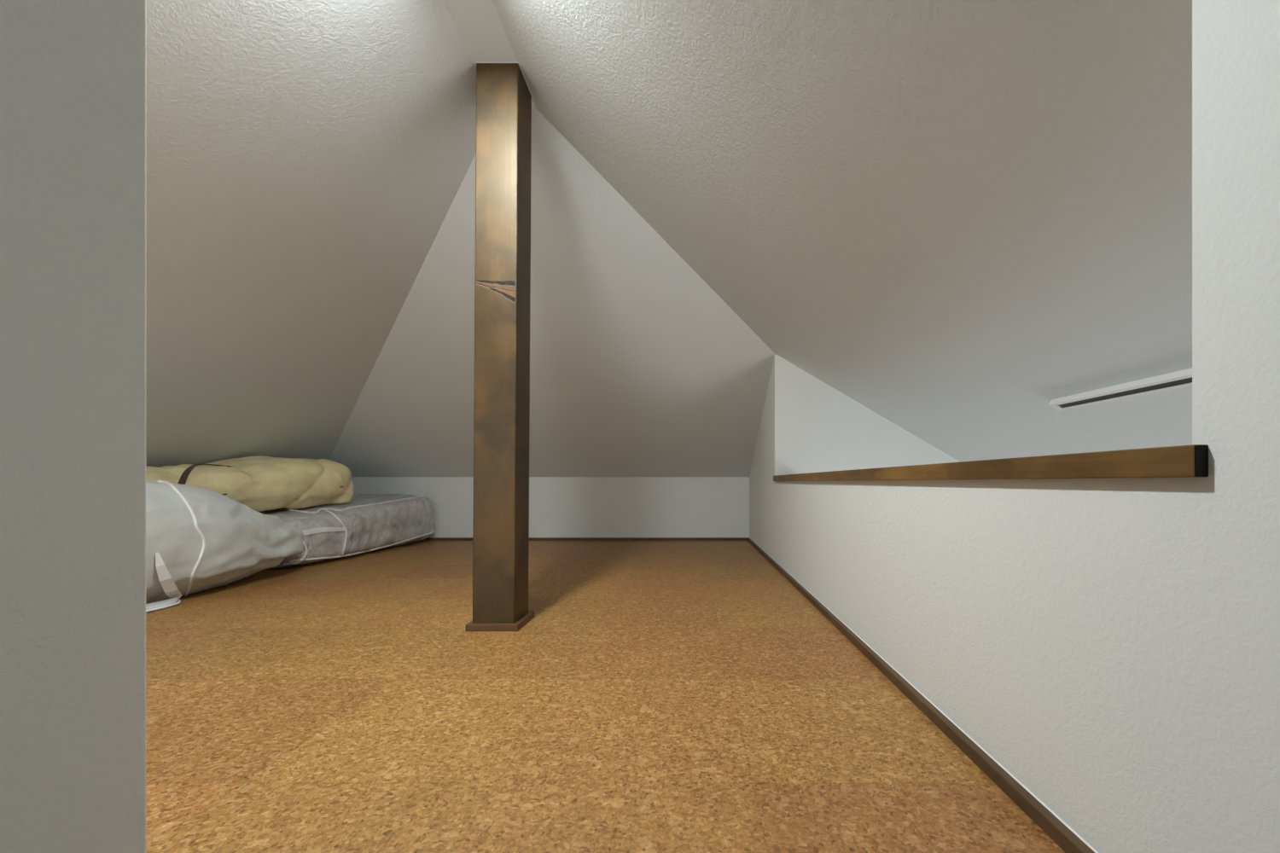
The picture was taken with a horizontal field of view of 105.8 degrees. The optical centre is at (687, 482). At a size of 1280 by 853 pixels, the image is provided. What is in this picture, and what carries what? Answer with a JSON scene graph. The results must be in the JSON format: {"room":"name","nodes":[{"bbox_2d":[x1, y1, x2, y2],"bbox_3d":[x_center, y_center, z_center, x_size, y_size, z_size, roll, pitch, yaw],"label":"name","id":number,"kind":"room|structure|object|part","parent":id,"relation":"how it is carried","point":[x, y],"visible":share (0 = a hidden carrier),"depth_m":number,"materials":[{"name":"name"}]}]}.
{"room":"attic loft","nodes":[
{"label":"attic loft","id":0,"kind":"room"},
{"bbox_2d":[0,0,145,852],"bbox_3d":[-0.490,-0.286,-0.282,0.120,1.810,1.335,0,0,0],"label":"wall partition","id":1,"kind":"structure","parent":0,"point":[72,72],"depth_m":0.34,"materials":[{"name":"paint"}]},
{"bbox_2d":[350,477,749,537],"bbox_3d":[-1.097,0.292,3.520,3.315,0.653,0.120,0,0,0],"label":"wall","id":2,"kind":"structure","parent":0,"point":[560,507],"depth_m":3.46,"materials":[{"name":"paint"}]},
{"bbox_2d":[416,537,747,541],"bbox_3d":[-1.097,0.408,3.453,3.075,0.022,0.014,0,0,0],"label":"baseboard","id":3,"kind":"structure","parent":2,"relation":"attached to","point":[427,538],"depth_m":3.45,"materials":[{"name":"brown wood"}]},
{"bbox_2d":[145,541,1065,852],"bbox_3d":[-1.097,0.519,1.255,3.315,0.200,4.650,0,0,0],"label":"floor","id":4,"kind":"structure","parent":0,"point":[655,696],"depth_m":0.86,"materials":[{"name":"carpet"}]},
{"bbox_2d":[145,480,303,612],"bbox_3d":[-1.938,0.200,1.603,0.478,0.435,1.308,0,0,0],"label":"bag","id":5,"kind":"object","parent":4,"relation":"on","point":[198,539],"visible":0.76,"depth_m":1.71,"materials":[{"name":"white fabric"}]},
{"bbox_2d":[261,497,424,558],"bbox_3d":[-2.190,0.257,2.850,0.734,0.301,1.091,0,0,0],"label":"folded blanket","id":6,"kind":"object","parent":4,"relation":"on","point":[353,544],"visible":0.2,"depth_m":2.73,"materials":[{"name":"grey fabric"}]},
{"bbox_2d":[259,494,434,568],"bbox_3d":[-2.187,0.250,2.850,0.820,0.335,1.178,0,0,0],"label":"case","id":7,"kind":"object","parent":4,"relation":"on","point":[380,532],"visible":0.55,"depth_m":2.73,"materials":[{"name":"grey fabric"}]},
{"bbox_2d":[145,456,354,511],"bbox_3d":[-2.261,0.110,2.296,0.621,0.504,1.139,0,0,0],"label":"bag","id":8,"kind":"object","parent":7,"relation":"on","point":[260,484],"visible":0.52,"depth_m":2.41,"materials":[{"name":"yellow fabric"}]},
{"bbox_3d":[-1.865,0.321,2.289,0.091,0.152,0.041,0,0,-30],"label":"carry handle","id":9,"kind":"part","parent":7,"relation":"part of","materials":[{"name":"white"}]},
{"bbox_2d":[465,62,534,631],"bbox_3d":[-0.550,-0.384,1.423,0.147,1.606,0.147,0,0,0],"label":"wooden post","id":10,"kind":"object","parent":4,"relation":"on","point":[503,96],"visible":1,"depth_m":1.36,"materials":[{"name":"brown wood"}]},
{"bbox_3d":[-0.550,0.409,1.423,0.147,0.019,0.147,0,0,0],"label":"foot plate","id":11,"kind":"part","parent":10,"relation":"part of","materials":[{"name":"brown wood"}]},
{"bbox_2d":[145,0,1192,477],"bbox_3d":[0.005,-0.267,1.255,5.491,1.941,4.610,0,0,0],"label":"ceiling","id":12,"kind":"structure","parent":0,"point":[960,219],"depth_m":1.34,"materials":[{"name":"paint"}]},
{"bbox_2d":[1048,367,1192,410],"bbox_3d":[1.126,-0.235,0.914,0.041,0.035,1.129,0,0,0],"label":"track","id":13,"kind":"object","parent":12,"relation":"attached to","point":[1182,378],"visible":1,"depth_m":1.23,"materials":[{"name":"white metal"}]},
{"bbox_2d":[798,367,959,473],"bbox_3d":[1.580,0.913,2.494,2.040,3.011,0.120,0,0,0],"label":"wall","id":14,"kind":"structure","parent":0,"point":[837,433],"depth_m":2.43,"materials":[{"name":"paint"}]},
{"bbox_2d":[749,0,1279,852],"bbox_3d":[0.500,0.878,1.255,0.120,3.082,4.410,0,0,0],"label":"wall","id":15,"kind":"structure","parent":0,"point":[1113,644],"depth_m":0.47,"materials":[{"name":"paint"}]},
{"bbox_2d":[747,537,1098,852],"bbox_3d":[0.433,0.408,1.255,0.014,0.022,4.410,0,0,0],"label":"baseboard","id":16,"kind":"structure","parent":15,"relation":"attached to","point":[1050,823],"depth_m":0.73,"materials":[{"name":"brown wood"}]},
{"bbox_2d":[773,444,1208,481],"bbox_3d":[0.500,-0.018,1.415,0.143,0.028,2.015,0,0,0],"label":"wall cap","id":17,"kind":"object","parent":15,"relation":"attached to","point":[1191,461],"visible":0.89,"depth_m":0.55,"materials":[{"name":"brown wood"}]}
]}

